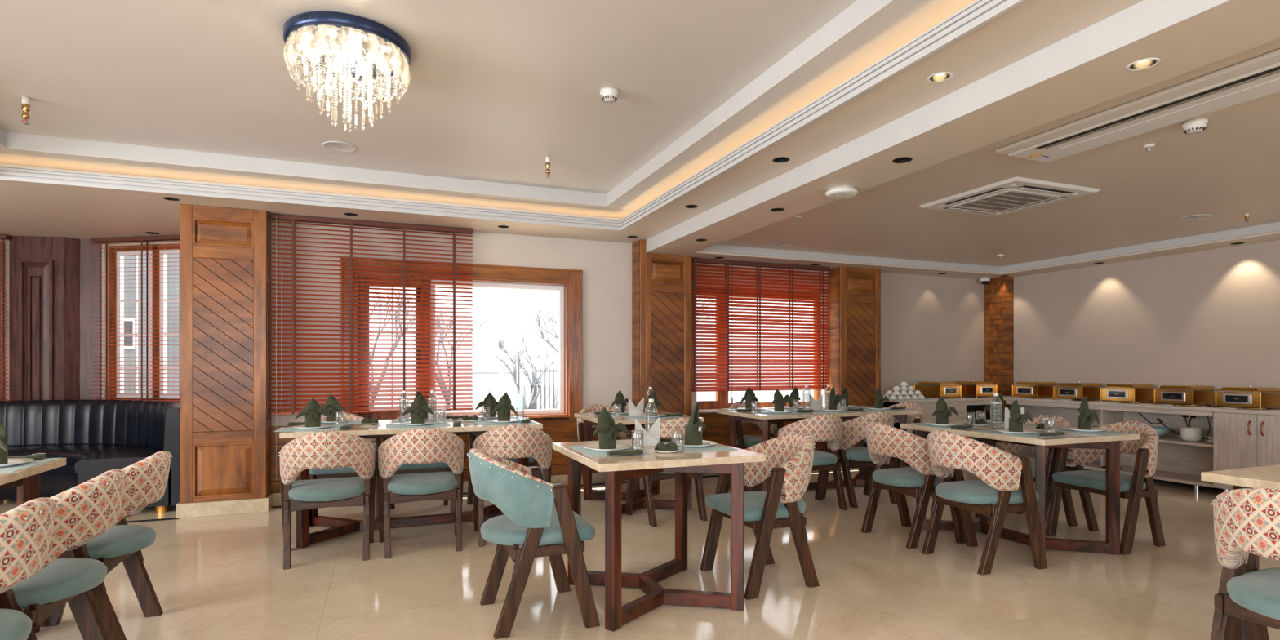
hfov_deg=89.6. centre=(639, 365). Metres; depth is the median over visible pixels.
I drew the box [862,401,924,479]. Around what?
dining chair
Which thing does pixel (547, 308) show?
bare tree
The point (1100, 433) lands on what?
placemat
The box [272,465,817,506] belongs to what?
baseboard
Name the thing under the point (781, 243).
ceiling speaker
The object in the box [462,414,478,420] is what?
folded napkin
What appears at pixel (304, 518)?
dining table
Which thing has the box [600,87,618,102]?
smoke detector
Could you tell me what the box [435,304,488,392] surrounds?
bare tree
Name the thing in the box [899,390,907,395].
bowl
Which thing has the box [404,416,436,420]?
dinner plate
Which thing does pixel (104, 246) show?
wall
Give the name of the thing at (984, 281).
security camera
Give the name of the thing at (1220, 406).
spoon rest
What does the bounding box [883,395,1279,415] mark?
countertop
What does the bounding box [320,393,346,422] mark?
folded napkin
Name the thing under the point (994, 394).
water bottle
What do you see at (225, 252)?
pillar
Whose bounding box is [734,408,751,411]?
rolled napkin
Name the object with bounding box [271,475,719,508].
trim
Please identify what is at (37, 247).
wall
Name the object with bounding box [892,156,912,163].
recessed light
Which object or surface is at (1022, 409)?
paper napkins
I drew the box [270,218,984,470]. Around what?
wall
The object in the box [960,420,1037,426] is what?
placemat
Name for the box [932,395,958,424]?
folded napkin
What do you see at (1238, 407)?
serving spoon
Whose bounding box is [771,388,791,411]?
folded napkin
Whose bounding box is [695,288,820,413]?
window
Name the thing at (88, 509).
dining chair
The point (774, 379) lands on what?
blind
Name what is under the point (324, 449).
dining chair
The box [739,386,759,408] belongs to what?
folded napkin
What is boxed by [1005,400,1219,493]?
open shelf unit
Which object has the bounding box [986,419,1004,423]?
dinner plate
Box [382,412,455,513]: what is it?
dining chair
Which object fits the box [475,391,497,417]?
folded napkin
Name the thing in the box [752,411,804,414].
placemat
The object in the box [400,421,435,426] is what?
dinner plate
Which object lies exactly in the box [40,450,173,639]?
dining chair
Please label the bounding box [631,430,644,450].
water glass
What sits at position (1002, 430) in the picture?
dinner plate
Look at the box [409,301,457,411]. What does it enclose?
bare tree
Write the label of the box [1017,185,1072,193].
outlet
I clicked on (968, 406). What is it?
base cabinet
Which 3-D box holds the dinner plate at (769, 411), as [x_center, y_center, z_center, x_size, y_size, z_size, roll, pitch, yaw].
[1.273,0.419,5.893,0.243,0.017,0.243,0,0,-22]
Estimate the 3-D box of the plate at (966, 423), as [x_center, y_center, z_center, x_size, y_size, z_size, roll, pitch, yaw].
[2.441,0.423,4.646,0.159,0.012,0.159,0,0,-22]
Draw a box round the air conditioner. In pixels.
[919,176,1100,217]
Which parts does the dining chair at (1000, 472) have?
leg, leg, backrest, seat frame, seat, leg, leg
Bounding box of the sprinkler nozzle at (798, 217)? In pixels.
[795,215,802,220]
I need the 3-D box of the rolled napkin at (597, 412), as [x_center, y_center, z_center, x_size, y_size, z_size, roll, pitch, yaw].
[-0.315,0.414,5.687,0.175,0.033,0.058,0,0,-32]
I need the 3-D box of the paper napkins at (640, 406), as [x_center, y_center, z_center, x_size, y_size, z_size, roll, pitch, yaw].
[-0.034,0.350,5.570,0.136,0.142,0.028,0,0,-22]
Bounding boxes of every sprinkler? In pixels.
[21,96,30,124]
[545,156,550,178]
[1244,213,1248,222]
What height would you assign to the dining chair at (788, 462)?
0.813 m
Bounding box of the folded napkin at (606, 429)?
[592,405,628,448]
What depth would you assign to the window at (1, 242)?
6.37 m
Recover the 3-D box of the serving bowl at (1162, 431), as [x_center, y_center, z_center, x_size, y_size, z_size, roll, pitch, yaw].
[5.262,0.678,6.646,0.330,0.097,0.330,0,0,-22]
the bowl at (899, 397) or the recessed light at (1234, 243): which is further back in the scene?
the bowl at (899, 397)
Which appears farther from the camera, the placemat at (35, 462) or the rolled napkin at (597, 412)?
the rolled napkin at (597, 412)
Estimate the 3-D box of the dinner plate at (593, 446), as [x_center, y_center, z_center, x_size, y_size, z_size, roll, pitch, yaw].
[-0.166,0.419,3.290,0.243,0.017,0.243,0,0,-22]
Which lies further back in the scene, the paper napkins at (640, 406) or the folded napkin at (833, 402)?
the folded napkin at (833, 402)
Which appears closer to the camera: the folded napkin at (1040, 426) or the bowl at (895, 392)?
the folded napkin at (1040, 426)
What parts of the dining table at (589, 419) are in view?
leg, rail, leg, leg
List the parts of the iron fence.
rail, post, rail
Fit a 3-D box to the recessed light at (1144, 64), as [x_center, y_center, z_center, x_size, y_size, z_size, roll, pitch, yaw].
[1.919,-1.182,2.460,0.105,0.070,0.105,0,0,-22]
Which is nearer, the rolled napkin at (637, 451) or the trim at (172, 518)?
the rolled napkin at (637, 451)
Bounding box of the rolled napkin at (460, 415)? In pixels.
[443,414,464,418]
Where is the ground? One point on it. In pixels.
(764, 395)
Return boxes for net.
[511,386,525,409]
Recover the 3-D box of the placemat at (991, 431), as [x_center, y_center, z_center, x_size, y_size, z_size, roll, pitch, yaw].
[2.389,0.428,4.098,0.300,0.002,0.430,0,0,-22]
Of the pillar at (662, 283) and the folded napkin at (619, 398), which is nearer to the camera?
the folded napkin at (619, 398)
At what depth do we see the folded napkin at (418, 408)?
4.64 m
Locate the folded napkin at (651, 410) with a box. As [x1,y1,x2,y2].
[643,389,664,415]
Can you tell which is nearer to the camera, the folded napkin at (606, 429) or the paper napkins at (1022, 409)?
the folded napkin at (606, 429)
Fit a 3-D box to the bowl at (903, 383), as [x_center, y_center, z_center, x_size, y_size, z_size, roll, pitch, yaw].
[3.104,0.210,7.587,0.100,0.050,0.099,0,0,-22]
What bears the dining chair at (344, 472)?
on the floor
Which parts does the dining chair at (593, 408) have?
leg, backrest, leg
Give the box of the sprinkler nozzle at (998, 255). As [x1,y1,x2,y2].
[995,254,1004,258]
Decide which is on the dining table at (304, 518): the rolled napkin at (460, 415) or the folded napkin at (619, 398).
the rolled napkin at (460, 415)
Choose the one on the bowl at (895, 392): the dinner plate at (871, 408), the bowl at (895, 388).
the bowl at (895, 388)
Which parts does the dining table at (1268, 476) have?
leg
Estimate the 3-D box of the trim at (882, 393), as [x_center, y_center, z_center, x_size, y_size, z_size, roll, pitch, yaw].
[3.688,0.368,8.216,1.930,0.100,0.036,0,0,-22]
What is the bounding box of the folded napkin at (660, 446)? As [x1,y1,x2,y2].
[654,440,678,451]
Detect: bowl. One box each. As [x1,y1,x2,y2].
[885,390,893,395]
[888,395,897,399]
[892,386,901,390]
[892,390,901,395]
[897,395,904,399]
[899,381,908,386]
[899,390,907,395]
[900,386,908,390]
[903,395,911,399]
[906,386,915,390]
[906,390,915,395]
[910,394,918,399]
[914,390,921,394]
[917,394,924,399]
[1150,426,1171,437]
[1179,426,1202,441]
[1204,435,1213,439]
[1204,439,1213,443]
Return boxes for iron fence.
[472,366,558,409]
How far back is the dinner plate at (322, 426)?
4.37 m
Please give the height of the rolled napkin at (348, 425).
0.033 m
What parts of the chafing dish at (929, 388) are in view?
lid, control panel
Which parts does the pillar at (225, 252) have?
raised panel, raised panel, rail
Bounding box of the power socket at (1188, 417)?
[1182,414,1199,419]
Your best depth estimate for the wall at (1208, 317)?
6.82 m
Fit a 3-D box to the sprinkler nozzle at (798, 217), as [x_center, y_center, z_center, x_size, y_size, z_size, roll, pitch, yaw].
[1.323,-1.232,5.375,0.056,0.034,0.056,0,0,-22]
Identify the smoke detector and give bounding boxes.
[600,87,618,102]
[1181,117,1208,133]
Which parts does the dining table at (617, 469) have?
leg, leg, rail, leg, leg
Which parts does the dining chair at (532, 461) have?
leg, leg, backrest, seat frame, seat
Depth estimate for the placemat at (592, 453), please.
3.21 m
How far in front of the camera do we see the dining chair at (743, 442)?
6.62 m
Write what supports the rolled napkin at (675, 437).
on the dining table at (617, 469)
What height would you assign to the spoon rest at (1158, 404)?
0.010 m
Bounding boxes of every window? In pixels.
[0,242,5,399]
[109,244,179,403]
[340,257,582,421]
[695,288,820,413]
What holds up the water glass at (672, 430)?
on the placemat at (713, 447)
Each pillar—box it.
[175,204,272,518]
[631,240,694,484]
[827,266,880,470]
[984,276,1013,419]
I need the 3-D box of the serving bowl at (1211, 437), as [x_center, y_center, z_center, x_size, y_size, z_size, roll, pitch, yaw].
[5.437,0.683,6.096,0.150,0.027,0.150,0,0,-22]
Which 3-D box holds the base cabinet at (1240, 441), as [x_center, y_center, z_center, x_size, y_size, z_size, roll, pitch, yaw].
[5.968,0.812,4.828,0.526,0.776,2.580,0,0,-22]
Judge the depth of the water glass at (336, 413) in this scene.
4.64 m
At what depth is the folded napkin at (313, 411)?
4.39 m
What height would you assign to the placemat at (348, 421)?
0.002 m
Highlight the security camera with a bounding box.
[979,277,990,284]
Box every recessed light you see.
[146,231,159,234]
[162,197,179,200]
[344,213,357,216]
[497,225,509,227]
[627,235,637,238]
[684,204,697,208]
[695,239,706,241]
[770,208,784,211]
[772,156,789,162]
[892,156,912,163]
[926,71,952,83]
[1125,57,1160,71]
[1230,242,1244,244]
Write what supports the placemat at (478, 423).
on the dining table at (304, 518)
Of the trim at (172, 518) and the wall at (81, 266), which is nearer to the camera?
the trim at (172, 518)
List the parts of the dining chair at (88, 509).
leg, seat frame, seat, backrest, leg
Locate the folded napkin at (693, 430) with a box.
[684,401,706,445]
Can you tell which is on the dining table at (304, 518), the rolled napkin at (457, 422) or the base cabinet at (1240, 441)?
the rolled napkin at (457, 422)
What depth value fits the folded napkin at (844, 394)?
6.65 m
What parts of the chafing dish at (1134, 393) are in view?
control panel, lid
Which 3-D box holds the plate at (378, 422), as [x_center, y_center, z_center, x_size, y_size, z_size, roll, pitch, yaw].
[-1.979,0.423,4.723,0.159,0.012,0.159,0,0,-22]
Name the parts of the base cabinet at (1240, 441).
door, handle, handle, door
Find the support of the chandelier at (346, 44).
hanging from the ceiling at (490, 90)
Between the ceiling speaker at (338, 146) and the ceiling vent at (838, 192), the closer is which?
the ceiling vent at (838, 192)
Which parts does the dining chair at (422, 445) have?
leg, leg, backrest, seat frame, seat, leg, leg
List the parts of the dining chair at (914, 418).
leg, backrest, leg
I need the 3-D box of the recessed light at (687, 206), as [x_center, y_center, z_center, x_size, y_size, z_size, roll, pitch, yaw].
[0.412,-1.312,5.176,0.105,0.070,0.105,0,0,-22]
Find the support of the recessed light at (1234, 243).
in the ceiling at (1230, 28)
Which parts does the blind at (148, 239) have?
rail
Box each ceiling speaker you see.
[322,141,356,152]
[773,241,795,246]
[1177,213,1212,220]
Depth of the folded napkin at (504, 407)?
4.87 m
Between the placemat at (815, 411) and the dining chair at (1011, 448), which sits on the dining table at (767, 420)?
the placemat at (815, 411)
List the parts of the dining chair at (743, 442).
leg, backrest, seat, leg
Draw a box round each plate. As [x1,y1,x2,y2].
[0,457,33,467]
[293,424,332,429]
[320,418,351,423]
[358,422,381,425]
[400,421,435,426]
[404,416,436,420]
[460,418,480,422]
[477,414,497,418]
[488,418,519,422]
[583,443,631,451]
[608,410,628,414]
[638,413,666,417]
[650,448,681,453]
[673,440,715,447]
[737,407,763,410]
[766,409,792,413]
[784,406,805,408]
[820,408,845,411]
[836,404,856,407]
[866,407,891,409]
[924,421,960,426]
[966,422,990,426]
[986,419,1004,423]
[994,428,1038,434]
[1031,427,1058,431]
[1062,426,1106,431]
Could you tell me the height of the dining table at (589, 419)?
0.770 m
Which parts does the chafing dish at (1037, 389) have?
control panel, lid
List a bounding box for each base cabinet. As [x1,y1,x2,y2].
[883,400,995,466]
[1213,412,1279,493]
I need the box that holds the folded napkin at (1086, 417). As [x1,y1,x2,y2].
[1077,395,1098,430]
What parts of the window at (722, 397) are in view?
sill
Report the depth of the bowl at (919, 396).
7.58 m
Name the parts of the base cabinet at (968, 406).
panel, panel, rail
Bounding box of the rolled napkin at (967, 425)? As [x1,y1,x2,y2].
[951,423,973,428]
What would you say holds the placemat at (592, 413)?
on the dining table at (589, 419)
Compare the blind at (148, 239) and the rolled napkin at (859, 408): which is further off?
the blind at (148, 239)
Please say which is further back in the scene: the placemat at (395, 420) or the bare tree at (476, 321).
the bare tree at (476, 321)
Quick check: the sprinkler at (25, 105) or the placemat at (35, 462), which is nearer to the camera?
the placemat at (35, 462)
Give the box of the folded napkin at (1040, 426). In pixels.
[1035,422,1053,430]
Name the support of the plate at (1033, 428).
on the dining table at (1111, 443)
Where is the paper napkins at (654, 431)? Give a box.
[635,417,659,444]
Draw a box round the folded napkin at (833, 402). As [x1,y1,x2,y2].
[828,386,841,409]
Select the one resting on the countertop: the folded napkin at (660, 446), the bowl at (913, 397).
the bowl at (913, 397)
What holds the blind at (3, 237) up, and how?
attached to the window at (1, 242)
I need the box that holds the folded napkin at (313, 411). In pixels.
[294,396,330,427]
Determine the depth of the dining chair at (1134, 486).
4.36 m
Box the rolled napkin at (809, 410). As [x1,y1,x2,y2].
[796,408,813,413]
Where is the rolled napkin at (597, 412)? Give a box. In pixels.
[594,410,613,414]
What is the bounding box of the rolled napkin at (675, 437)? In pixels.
[659,435,682,441]
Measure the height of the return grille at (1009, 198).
0.008 m
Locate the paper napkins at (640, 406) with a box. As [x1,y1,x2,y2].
[628,398,644,414]
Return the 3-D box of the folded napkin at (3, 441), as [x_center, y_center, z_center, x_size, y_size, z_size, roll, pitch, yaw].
[-2.756,0.316,2.737,0.216,0.211,0.095,0,0,2]
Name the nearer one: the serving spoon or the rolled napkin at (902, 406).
the serving spoon
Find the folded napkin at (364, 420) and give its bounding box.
[361,417,377,423]
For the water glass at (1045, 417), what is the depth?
4.10 m
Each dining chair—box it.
[0,469,128,639]
[0,497,59,639]
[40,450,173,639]
[278,431,376,569]
[309,412,381,519]
[377,427,465,559]
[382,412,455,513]
[466,410,537,504]
[466,448,599,639]
[471,424,552,546]
[576,404,639,491]
[624,417,706,526]
[700,432,819,599]
[728,401,783,449]
[767,413,847,510]
[822,411,897,507]
[861,422,965,548]
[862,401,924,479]
[921,430,1047,575]
[974,414,1077,526]
[1045,421,1165,555]
[1210,488,1279,639]
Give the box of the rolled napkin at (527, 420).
[520,417,531,422]
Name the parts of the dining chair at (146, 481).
leg, leg, seat frame, seat, backrest, leg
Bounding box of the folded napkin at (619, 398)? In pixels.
[611,390,628,413]
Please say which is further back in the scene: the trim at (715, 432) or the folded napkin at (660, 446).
the trim at (715, 432)
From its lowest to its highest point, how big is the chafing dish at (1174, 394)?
0.210 m
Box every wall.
[0,239,9,400]
[9,235,63,400]
[63,236,99,399]
[99,240,179,399]
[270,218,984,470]
[1013,235,1279,454]
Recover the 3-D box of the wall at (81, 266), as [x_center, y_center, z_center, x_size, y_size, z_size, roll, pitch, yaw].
[-5.647,-0.260,6.536,0.366,2.920,0.169,0,0,-32]
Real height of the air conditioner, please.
0.031 m
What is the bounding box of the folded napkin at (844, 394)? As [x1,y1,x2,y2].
[835,386,848,406]
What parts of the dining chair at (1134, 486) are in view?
leg, leg, seat, seat frame, backrest, leg, leg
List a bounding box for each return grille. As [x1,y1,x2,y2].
[952,188,1061,212]
[1059,78,1279,152]
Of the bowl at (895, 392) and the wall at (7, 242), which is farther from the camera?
the bowl at (895, 392)
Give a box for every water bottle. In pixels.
[399,390,408,422]
[427,390,437,422]
[644,399,657,430]
[802,385,810,409]
[824,384,831,408]
[990,393,1002,428]
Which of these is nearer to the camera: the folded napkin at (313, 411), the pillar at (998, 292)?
the folded napkin at (313, 411)
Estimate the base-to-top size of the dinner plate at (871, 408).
0.017 m
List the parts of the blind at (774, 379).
rail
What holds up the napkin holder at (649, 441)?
on the dining table at (617, 469)
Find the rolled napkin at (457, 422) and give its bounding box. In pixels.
[453,419,462,426]
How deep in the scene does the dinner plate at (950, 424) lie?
4.59 m
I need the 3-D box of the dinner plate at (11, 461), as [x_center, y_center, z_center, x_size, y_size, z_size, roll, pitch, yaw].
[-2.751,0.419,2.750,0.243,0.017,0.243,0,0,-22]
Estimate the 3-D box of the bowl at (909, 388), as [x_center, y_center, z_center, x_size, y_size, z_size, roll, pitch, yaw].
[3.200,0.261,7.625,0.100,0.050,0.099,0,0,-22]
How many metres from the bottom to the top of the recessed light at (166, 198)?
0.070 m
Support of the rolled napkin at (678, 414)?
on the placemat at (630, 416)
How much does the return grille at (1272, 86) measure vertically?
0.003 m
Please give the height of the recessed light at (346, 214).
0.070 m
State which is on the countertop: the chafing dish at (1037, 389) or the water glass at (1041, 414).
the chafing dish at (1037, 389)
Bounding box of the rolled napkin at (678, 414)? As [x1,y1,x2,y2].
[663,412,683,416]
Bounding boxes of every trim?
[0,0,890,205]
[0,0,1026,231]
[18,258,53,400]
[126,517,178,523]
[270,413,823,493]
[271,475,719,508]
[645,0,1279,272]
[880,391,925,396]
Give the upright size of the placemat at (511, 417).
0.002 m
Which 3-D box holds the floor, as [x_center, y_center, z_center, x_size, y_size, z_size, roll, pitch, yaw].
[-0.066,1.260,2.609,14.200,0.120,12.300,0,0,-22]
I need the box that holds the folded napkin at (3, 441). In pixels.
[0,420,8,464]
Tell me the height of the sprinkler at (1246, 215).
0.076 m
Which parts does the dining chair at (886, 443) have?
leg, leg, backrest, seat frame, seat, leg, leg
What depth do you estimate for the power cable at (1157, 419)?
6.44 m
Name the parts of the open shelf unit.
shelf, panel, shelf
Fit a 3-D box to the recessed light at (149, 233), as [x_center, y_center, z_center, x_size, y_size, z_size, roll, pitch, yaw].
[-4.700,-1.312,6.216,0.105,0.070,0.105,0,0,-22]
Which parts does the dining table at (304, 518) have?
leg, leg, rail, leg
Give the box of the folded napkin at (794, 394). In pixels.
[783,386,800,407]
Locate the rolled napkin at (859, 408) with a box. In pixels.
[847,407,863,411]
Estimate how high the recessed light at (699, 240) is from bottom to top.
0.070 m
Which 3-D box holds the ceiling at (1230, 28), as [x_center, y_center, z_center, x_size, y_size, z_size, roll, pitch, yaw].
[4.149,-1.160,3.204,5.125,0.020,9.700,0,0,-22]
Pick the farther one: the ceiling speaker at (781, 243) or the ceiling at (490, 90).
the ceiling speaker at (781, 243)
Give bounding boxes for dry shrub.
[457,383,530,411]
[537,382,557,408]
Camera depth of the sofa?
5.95 m
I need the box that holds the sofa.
[0,400,179,513]
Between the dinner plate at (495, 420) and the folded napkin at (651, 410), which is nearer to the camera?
the dinner plate at (495, 420)
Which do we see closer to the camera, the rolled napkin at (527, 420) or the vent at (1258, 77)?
the vent at (1258, 77)
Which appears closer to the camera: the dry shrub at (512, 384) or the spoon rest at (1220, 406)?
the spoon rest at (1220, 406)
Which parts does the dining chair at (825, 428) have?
leg, backrest, leg, seat, seat frame, leg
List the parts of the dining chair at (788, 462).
leg, seat, leg, seat frame, leg, backrest, leg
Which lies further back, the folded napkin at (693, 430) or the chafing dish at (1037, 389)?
the chafing dish at (1037, 389)
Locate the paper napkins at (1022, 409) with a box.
[1004,407,1024,428]
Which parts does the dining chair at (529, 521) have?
leg, backrest, leg, seat, seat frame, leg, leg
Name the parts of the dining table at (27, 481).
rail, leg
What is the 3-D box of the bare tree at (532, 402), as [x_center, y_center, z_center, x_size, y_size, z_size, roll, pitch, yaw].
[-2.467,0.573,13.370,1.379,2.684,0.836,0,0,-29]
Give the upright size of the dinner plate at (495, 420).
0.017 m
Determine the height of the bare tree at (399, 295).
4.241 m
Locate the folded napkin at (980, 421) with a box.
[970,417,986,424]
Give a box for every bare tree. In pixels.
[368,286,438,406]
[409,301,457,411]
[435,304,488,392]
[493,328,558,409]
[504,295,558,353]
[696,298,712,319]
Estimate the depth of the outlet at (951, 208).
5.08 m
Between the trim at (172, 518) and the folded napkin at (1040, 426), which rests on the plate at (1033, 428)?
the folded napkin at (1040, 426)
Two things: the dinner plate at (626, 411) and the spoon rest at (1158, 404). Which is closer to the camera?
the dinner plate at (626, 411)
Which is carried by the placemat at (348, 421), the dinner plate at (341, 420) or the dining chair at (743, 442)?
the dinner plate at (341, 420)
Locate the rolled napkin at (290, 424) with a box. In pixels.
[286,422,305,426]
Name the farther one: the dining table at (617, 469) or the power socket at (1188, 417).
the power socket at (1188, 417)
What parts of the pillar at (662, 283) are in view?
raised panel, rail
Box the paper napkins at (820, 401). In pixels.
[809,394,822,409]
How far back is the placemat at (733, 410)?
6.21 m
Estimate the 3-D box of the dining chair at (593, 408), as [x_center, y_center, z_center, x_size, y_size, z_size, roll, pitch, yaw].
[-0.349,0.794,6.256,0.562,0.813,0.567,0,0,-22]
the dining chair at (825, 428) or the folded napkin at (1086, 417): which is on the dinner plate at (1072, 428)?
the folded napkin at (1086, 417)
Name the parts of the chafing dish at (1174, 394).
control panel, lid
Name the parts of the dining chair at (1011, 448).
leg, backrest, seat, leg, leg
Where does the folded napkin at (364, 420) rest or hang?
on the plate at (378, 422)
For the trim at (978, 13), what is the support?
attached to the ceiling at (1031, 26)
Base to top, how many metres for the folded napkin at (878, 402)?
0.211 m
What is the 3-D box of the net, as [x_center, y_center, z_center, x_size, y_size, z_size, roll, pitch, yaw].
[-2.593,1.135,11.449,1.167,1.552,0.090,0,0,-20]
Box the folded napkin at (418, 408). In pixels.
[402,395,434,423]
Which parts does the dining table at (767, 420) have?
leg, leg, rail, leg, leg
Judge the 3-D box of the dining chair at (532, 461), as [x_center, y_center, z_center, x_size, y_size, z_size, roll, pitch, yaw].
[-1.213,0.794,5.569,0.562,0.813,0.567,0,0,-30]
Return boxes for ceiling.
[0,0,857,194]
[0,0,1143,243]
[646,0,1279,279]
[715,38,1279,266]
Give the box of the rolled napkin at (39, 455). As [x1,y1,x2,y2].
[8,453,46,459]
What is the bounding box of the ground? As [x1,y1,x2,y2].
[373,384,811,412]
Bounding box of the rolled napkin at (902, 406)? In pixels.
[890,405,906,409]
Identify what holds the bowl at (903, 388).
on the bowl at (902, 392)
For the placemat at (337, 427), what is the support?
on the dining table at (304, 518)
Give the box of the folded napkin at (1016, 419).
[1008,399,1032,432]
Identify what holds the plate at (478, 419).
on the dining table at (304, 518)
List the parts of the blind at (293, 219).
pull cord, rail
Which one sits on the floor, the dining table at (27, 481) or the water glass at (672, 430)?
the dining table at (27, 481)
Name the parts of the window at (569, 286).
sash, frame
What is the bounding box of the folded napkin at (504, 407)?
[491,391,517,421]
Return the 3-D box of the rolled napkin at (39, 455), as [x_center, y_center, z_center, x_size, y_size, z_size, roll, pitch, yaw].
[-2.797,0.414,2.913,0.175,0.033,0.058,0,0,-28]
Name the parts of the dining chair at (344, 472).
seat, seat frame, backrest, leg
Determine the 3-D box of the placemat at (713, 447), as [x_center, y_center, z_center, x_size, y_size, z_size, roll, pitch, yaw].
[0.285,0.428,3.447,0.300,0.002,0.430,0,0,-22]
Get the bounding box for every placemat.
[0,457,61,472]
[274,425,342,431]
[320,420,361,424]
[386,422,450,427]
[391,417,450,422]
[461,416,518,420]
[472,419,534,425]
[568,443,650,457]
[591,413,628,415]
[623,415,681,418]
[662,441,737,452]
[725,408,768,412]
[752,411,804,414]
[768,407,809,410]
[813,409,857,413]
[822,406,866,408]
[862,408,905,411]
[904,422,982,429]
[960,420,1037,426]
[972,429,1064,437]
[1053,427,1132,435]
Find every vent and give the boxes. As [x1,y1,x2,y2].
[825,186,857,199]
[995,48,1279,162]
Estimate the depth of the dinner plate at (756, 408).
6.24 m
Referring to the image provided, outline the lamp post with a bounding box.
[497,337,519,399]
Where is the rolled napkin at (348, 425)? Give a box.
[338,422,353,429]
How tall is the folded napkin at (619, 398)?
0.211 m
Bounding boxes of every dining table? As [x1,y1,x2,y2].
[0,457,66,632]
[279,415,542,548]
[552,436,765,631]
[573,410,703,513]
[715,405,921,491]
[900,420,1139,555]
[1200,464,1279,639]
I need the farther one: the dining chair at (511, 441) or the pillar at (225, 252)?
the pillar at (225, 252)
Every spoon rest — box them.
[1158,404,1176,405]
[1219,406,1242,408]
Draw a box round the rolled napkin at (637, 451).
[606,448,643,455]
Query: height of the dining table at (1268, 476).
0.770 m
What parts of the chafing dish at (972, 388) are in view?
lid, control panel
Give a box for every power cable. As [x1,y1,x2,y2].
[1137,412,1179,434]
[1183,415,1210,440]
[1204,403,1223,407]
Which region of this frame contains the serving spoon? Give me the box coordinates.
[1236,407,1263,408]
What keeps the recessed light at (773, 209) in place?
in the ceiling at (1230, 28)
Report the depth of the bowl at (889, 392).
7.55 m
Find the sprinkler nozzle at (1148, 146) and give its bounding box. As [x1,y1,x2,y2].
[1142,143,1155,151]
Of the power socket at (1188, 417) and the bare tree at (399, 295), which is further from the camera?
the bare tree at (399, 295)
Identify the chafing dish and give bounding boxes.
[913,380,961,398]
[954,380,997,397]
[1011,380,1057,398]
[1053,381,1105,399]
[1100,382,1159,403]
[1153,383,1219,406]
[1213,385,1279,409]
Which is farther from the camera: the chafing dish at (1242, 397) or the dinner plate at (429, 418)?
the chafing dish at (1242, 397)
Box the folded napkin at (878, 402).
[874,387,888,408]
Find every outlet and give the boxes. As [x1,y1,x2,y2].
[943,206,992,213]
[945,187,1006,204]
[1005,196,1067,211]
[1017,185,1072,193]
[1035,66,1279,149]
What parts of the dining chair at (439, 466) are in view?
leg, backrest, seat frame, seat, leg, leg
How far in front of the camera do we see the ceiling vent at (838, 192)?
4.15 m
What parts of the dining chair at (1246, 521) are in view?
leg, seat frame, backrest, seat, leg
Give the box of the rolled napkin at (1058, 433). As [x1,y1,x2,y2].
[1039,430,1065,436]
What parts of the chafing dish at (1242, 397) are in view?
control panel, lid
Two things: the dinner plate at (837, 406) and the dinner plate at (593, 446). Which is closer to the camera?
the dinner plate at (593, 446)
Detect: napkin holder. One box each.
[629,408,642,415]
[635,435,657,446]
[812,404,822,409]
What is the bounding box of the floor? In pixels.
[0,462,1279,639]
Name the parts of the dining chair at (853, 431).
leg, leg, seat, seat frame, backrest, leg, leg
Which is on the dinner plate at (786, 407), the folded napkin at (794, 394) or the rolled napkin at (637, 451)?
the folded napkin at (794, 394)
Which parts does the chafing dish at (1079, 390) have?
control panel, lid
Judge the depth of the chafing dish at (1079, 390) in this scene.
7.22 m
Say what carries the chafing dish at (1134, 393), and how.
on the countertop
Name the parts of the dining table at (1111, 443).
leg, leg, rail, leg, leg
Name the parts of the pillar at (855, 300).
raised panel, rail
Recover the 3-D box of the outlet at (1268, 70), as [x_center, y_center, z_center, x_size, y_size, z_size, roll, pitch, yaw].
[2.463,-1.218,3.020,0.035,0.002,1.280,0,0,-22]
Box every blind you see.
[0,234,9,400]
[90,235,179,402]
[271,213,472,479]
[692,257,830,404]
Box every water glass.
[334,413,345,425]
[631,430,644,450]
[671,430,684,450]
[964,412,975,426]
[1040,413,1051,424]
[1044,417,1056,432]
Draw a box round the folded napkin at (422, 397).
[408,390,434,418]
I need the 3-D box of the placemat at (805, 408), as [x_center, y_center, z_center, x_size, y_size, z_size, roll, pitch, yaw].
[1.536,0.428,6.439,0.430,0.002,0.300,0,0,-22]
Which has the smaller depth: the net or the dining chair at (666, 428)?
the dining chair at (666, 428)
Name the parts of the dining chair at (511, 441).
leg, seat frame, leg, backrest, seat, leg, leg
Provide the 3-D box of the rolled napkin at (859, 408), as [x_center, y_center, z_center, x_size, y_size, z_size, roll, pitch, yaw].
[2.054,0.414,6.142,0.175,0.033,0.058,0,0,-30]
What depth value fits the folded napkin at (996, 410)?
4.81 m
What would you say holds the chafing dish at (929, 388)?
on the countertop
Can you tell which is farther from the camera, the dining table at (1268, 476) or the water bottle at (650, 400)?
the water bottle at (650, 400)
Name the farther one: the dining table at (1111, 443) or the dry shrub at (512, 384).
the dry shrub at (512, 384)
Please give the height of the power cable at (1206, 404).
0.035 m
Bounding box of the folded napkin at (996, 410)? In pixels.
[983,392,1004,422]
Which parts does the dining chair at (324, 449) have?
leg, leg, seat frame, seat, backrest, leg, leg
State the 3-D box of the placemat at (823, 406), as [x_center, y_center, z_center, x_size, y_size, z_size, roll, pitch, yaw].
[2.113,0.428,6.667,0.430,0.002,0.300,0,0,-22]
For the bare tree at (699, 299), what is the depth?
23.40 m
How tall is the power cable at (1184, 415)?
0.258 m
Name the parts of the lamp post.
post, arm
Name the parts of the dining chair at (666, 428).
leg, leg, seat, backrest, seat frame, leg, leg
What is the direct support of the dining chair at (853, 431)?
on the floor

